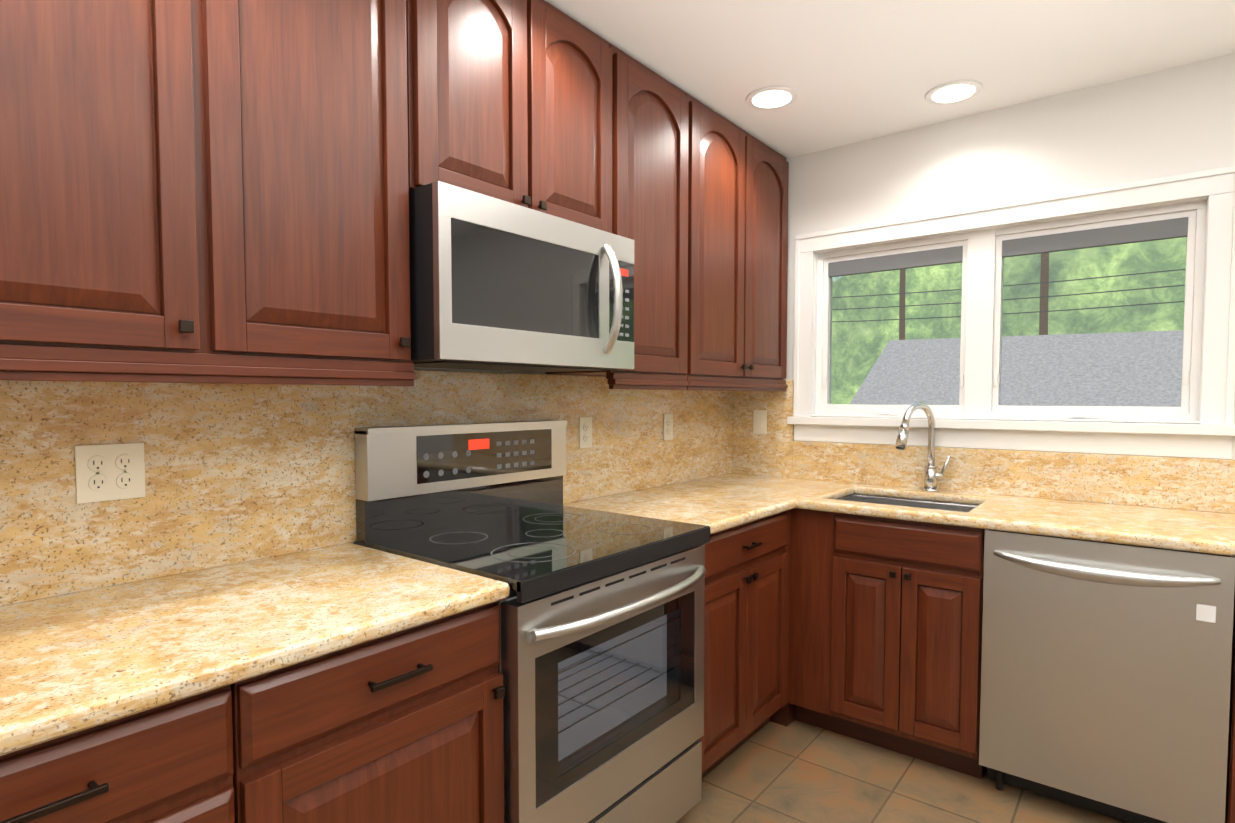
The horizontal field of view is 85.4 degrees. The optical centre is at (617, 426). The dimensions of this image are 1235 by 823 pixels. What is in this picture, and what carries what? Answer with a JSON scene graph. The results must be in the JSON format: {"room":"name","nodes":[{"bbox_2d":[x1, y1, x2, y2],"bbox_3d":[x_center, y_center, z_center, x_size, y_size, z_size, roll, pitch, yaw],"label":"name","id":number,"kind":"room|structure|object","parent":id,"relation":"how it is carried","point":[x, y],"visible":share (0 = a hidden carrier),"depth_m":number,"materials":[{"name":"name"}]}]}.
{"room":"kitchen","nodes":[
{"label":"kitchen","id":0,"kind":"room"},
{"bbox_2d":[351,367,605,545],"bbox_3d":[-0.917,0.011,1.684,0.150,2.440,4.600,2,3,39],"label":"wall","id":1,"kind":"structure","parent":0,"point":[362,543],"depth_m":2.12,"materials":[{"name":"white paint"}]},
{"bbox_2d":[0,0,415,385],"bbox_3d":[-0.885,-0.635,1.292,0.345,1.105,0.933,2,3,39],"label":"upper cabinet","id":2,"kind":"object","parent":1,"relation":"attached to","point":[204,191],"visible":1,"depth_m":1.24,"materials":[{"name":"brown wood"}]},
{"bbox_2d":[0,370,731,605],"bbox_3d":[-0.527,0.067,2.033,0.019,0.469,3.566,2,3,39],"label":"backsplash","id":3,"kind":"structure","parent":1,"relation":"attached to","point":[237,473],"depth_m":1.57,"materials":[{"name":"beige stone"}]},
{"bbox_2d":[74,443,145,503],"bbox_3d":[-1.037,0.094,1.372,0.007,0.115,0.116,2,3,39],"label":"electrical outlet","id":4,"kind":"object","parent":3,"relation":"attached to","point":[106,472],"visible":1,"depth_m":1.37,"materials":[{"name":"beige plastic"}]},
{"bbox_2d":[579,417,591,447],"bbox_3d":[-0.119,0.024,2.520,0.007,0.115,0.070,2,3,39],"label":"electrical outlet","id":5,"kind":"object","parent":3,"relation":"attached to","point":[585,432],"visible":1,"depth_m":2.52,"materials":[{"name":"beige plastic"}]},
{"bbox_2d":[663,414,672,439],"bbox_3d":[0.224,0.003,2.949,0.007,0.115,0.070,2,3,39],"label":"electrical outlet","id":6,"kind":"object","parent":3,"relation":"attached to","point":[667,426],"visible":1,"depth_m":2.94,"materials":[{"name":"beige plastic"}]},
{"bbox_2d":[406,0,611,232],"bbox_3d":[-0.358,-0.899,1.941,0.345,0.635,0.746,2,3,39],"label":"upper cabinet","id":7,"kind":"object","parent":1,"relation":"attached to","point":[510,101],"visible":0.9,"depth_m":1.80,"materials":[{"name":"brown wood"}]},
{"bbox_2d":[409,181,633,371],"bbox_3d":[-0.311,-0.372,1.927,0.464,0.408,0.740,2,3,39],"label":"over-the-range microwave","id":8,"kind":"object","parent":7,"relation":"attached to","point":[498,284],"visible":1,"depth_m":1.72,"materials":[{"name":"silver metal"}]},
{"bbox_2d":[545,43,688,389],"bbox_3d":[0.015,-0.685,2.418,0.345,1.105,0.443,2,3,39],"label":"upper cabinet","id":9,"kind":"object","parent":1,"relation":"attached to","point":[650,121],"visible":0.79,"depth_m":2.32,"materials":[{"name":"brown wood"}]},
{"bbox_2d":[684,93,788,390],"bbox_3d":[0.428,-0.708,2.934,0.345,1.105,0.872,2,3,39],"label":"upper cabinet","id":10,"kind":"object","parent":1,"relation":"attached to","point":[738,181],"visible":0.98,"depth_m":2.78,"materials":[{"name":"brown wood"}]},
{"bbox_2d":[545,0,1234,158],"bbox_3d":[0.822,-1.197,0.241,4.600,0.100,4.900,2,3,39],"label":"ceiling","id":11,"kind":"structure","parent":0,"point":[851,71],"depth_m":2.19,"materials":[{"name":"white paint"}]},
{"bbox_2d":[746,86,797,109],"bbox_3d":[0.586,-1.244,2.542,0.196,0.008,0.196,2,3,39],"label":"recessed light","id":12,"kind":"object","parent":11,"relation":"in","point":[770,97],"visible":1,"depth_m":2.52,"materials":[{"name":"white paint"}]},
{"bbox_2d":[925,80,982,104],"bbox_3d":[1.252,-1.242,2.495,0.196,0.008,0.196,2,3,39],"label":"recessed light","id":13,"kind":"object","parent":11,"relation":"in","point":[953,92],"visible":1,"depth_m":2.48,"materials":[{"name":"white paint"}]},
{"bbox_2d":[676,719,1129,822],"bbox_3d":[0.822,1.351,0.353,4.600,0.120,4.900,2,3,39],"label":"floor","id":14,"kind":"structure","parent":0,"point":[795,771],"depth_m":2.22,"materials":[{"name":"tile"}]},
{"bbox_2d":[0,685,234,822],"bbox_3d":[-0.949,0.821,1.035,0.646,0.879,0.460,2,3,39],"label":"base cabinet","id":15,"kind":"object","parent":14,"relation":"on","point":[172,762],"visible":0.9,"depth_m":0.92,"materials":[{"name":"brown wood"}]},
{"bbox_2d":[230,601,504,822],"bbox_3d":[-0.637,0.803,1.425,0.646,0.879,0.530,2,3,39],"label":"base cabinet","id":16,"kind":"object","parent":14,"relation":"on","point":[405,726],"visible":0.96,"depth_m":1.21,"materials":[{"name":"brown wood"}]},
{"bbox_2d":[0,543,509,755],"bbox_3d":[-0.935,0.363,1.036,0.641,0.035,1.480,2,3,39],"label":"countertop","id":17,"kind":"structure","parent":16,"relation":"on","point":[71,663],"depth_m":1.14,"materials":[{"name":"beige stone"}]},
{"bbox_2d":[355,420,709,822],"bbox_3d":[-0.190,0.611,1.893,0.704,1.222,0.764,2,3,39],"label":"range","id":18,"kind":"object","parent":14,"relation":"on","point":[601,667],"visible":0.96,"depth_m":1.78,"materials":[{"name":"silver metal"}]},
{"bbox_2d":[700,510,789,777],"bbox_3d":[0.235,0.755,2.516,0.646,0.879,0.716,2,3,39],"label":"base cabinet","id":19,"kind":"object","parent":14,"relation":"on","point":[746,629],"visible":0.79,"depth_m":2.30,"materials":[{"name":"brown wood"}]},
{"bbox_2d":[563,483,802,534],"bbox_3d":[0.216,0.300,2.472,0.646,0.035,0.660,2,3,39],"label":"countertop","id":20,"kind":"structure","parent":19,"relation":"on","point":[716,504],"depth_m":2.45,"materials":[{"name":"beige stone"}]},
{"bbox_2d":[770,703,795,726],"bbox_3d":[0.624,0.732,3.045,0.594,0.879,0.594,2,3,39],"label":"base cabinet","id":21,"kind":"object","parent":14,"relation":"on","point":[785,715],"visible":0.11,"depth_m":2.67,"materials":[{"name":"brown wood"}]},
{"bbox_2d":[788,508,986,778],"bbox_3d":[1.106,0.750,2.631,0.672,0.879,0.640,2,3,39],"label":"base cabinet","id":22,"kind":"object","parent":14,"relation":"on","point":[885,632],"visible":0.9,"depth_m":2.37,"materials":[{"name":"brown wood"}]},
{"bbox_2d":[679,473,1234,555],"bbox_3d":[1.318,0.301,2.434,2.416,0.035,0.653,2,3,39],"label":"countertop","id":23,"kind":"structure","parent":22,"relation":"on","point":[1164,528],"depth_m":2.24,"materials":[{"name":"beige stone"}]},
{"bbox_2d":[837,494,978,511],"bbox_3d":[1.108,0.453,2.602,0.569,0.280,0.454,2,3,39],"label":"sink basin","id":24,"kind":"object","parent":23,"relation":"in","point":[916,503],"visible":0.1,"depth_m":2.78,"materials":[{"name":"silver metal"}]},
{"bbox_2d":[895,402,950,491],"bbox_3d":[1.233,0.088,2.698,0.162,0.368,0.235,2,3,39],"label":"faucet","id":25,"kind":"object","parent":23,"relation":"on","point":[932,475],"visible":1,"depth_m":2.74,"materials":[{"name":"silver metal"}]},
{"bbox_2d":[979,529,1234,822],"bbox_3d":[1.589,0.770,2.208,0.598,0.877,0.647,2,3,39],"label":"dishwasher","id":26,"kind":"object","parent":14,"relation":"on","point":[1105,677],"visible":0.88,"depth_m":1.97,"materials":[{"name":"silver metal"}]},
{"bbox_2d":[1225,587,1234,822],"bbox_3d":[2.047,0.783,1.877,0.516,0.879,0.646,2,3,39],"label":"base cabinet","id":27,"kind":"object","parent":14,"relation":"on","point":[1230,803],"visible":0.15,"depth_m":1.83,"materials":[{"name":"brown wood"}]},
{"bbox_2d":[784,53,1234,459],"bbox_3d":[2.304,-0.010,2.151,4.600,2.440,0.150,2,3,39],"label":"wall","id":28,"kind":"structure","parent":0,"point":[1177,120],"depth_m":2.59,"materials":[{"name":"white paint"}]},
{"bbox_2d":[732,380,1234,513],"bbox_3d":[1.523,0.039,2.664,2.396,0.469,0.019,2,3,39],"label":"backsplash","id":29,"kind":"structure","parent":28,"relation":"attached to","point":[1181,483],"depth_m":2.69,"materials":[{"name":"beige stone"}]},
{"bbox_2d":[753,410,766,433],"bbox_3d":[0.702,-0.021,3.299,0.070,0.115,0.008,2,3,39],"label":"outlet","id":30,"kind":"object","parent":29,"relation":"attached to","point":[759,421],"visible":1,"depth_m":3.30,"materials":[{"name":"beige plastic"}]},
{"bbox_2d":[787,166,1234,458],"bbox_3d":[1.480,-0.396,2.738,1.590,0.970,0.165,2,3,39],"label":"window","id":31,"kind":"structure","parent":28,"relation":"in","point":[1094,317],"depth_m":2.63,"materials":[{"name":"white plastic"}]}
]}

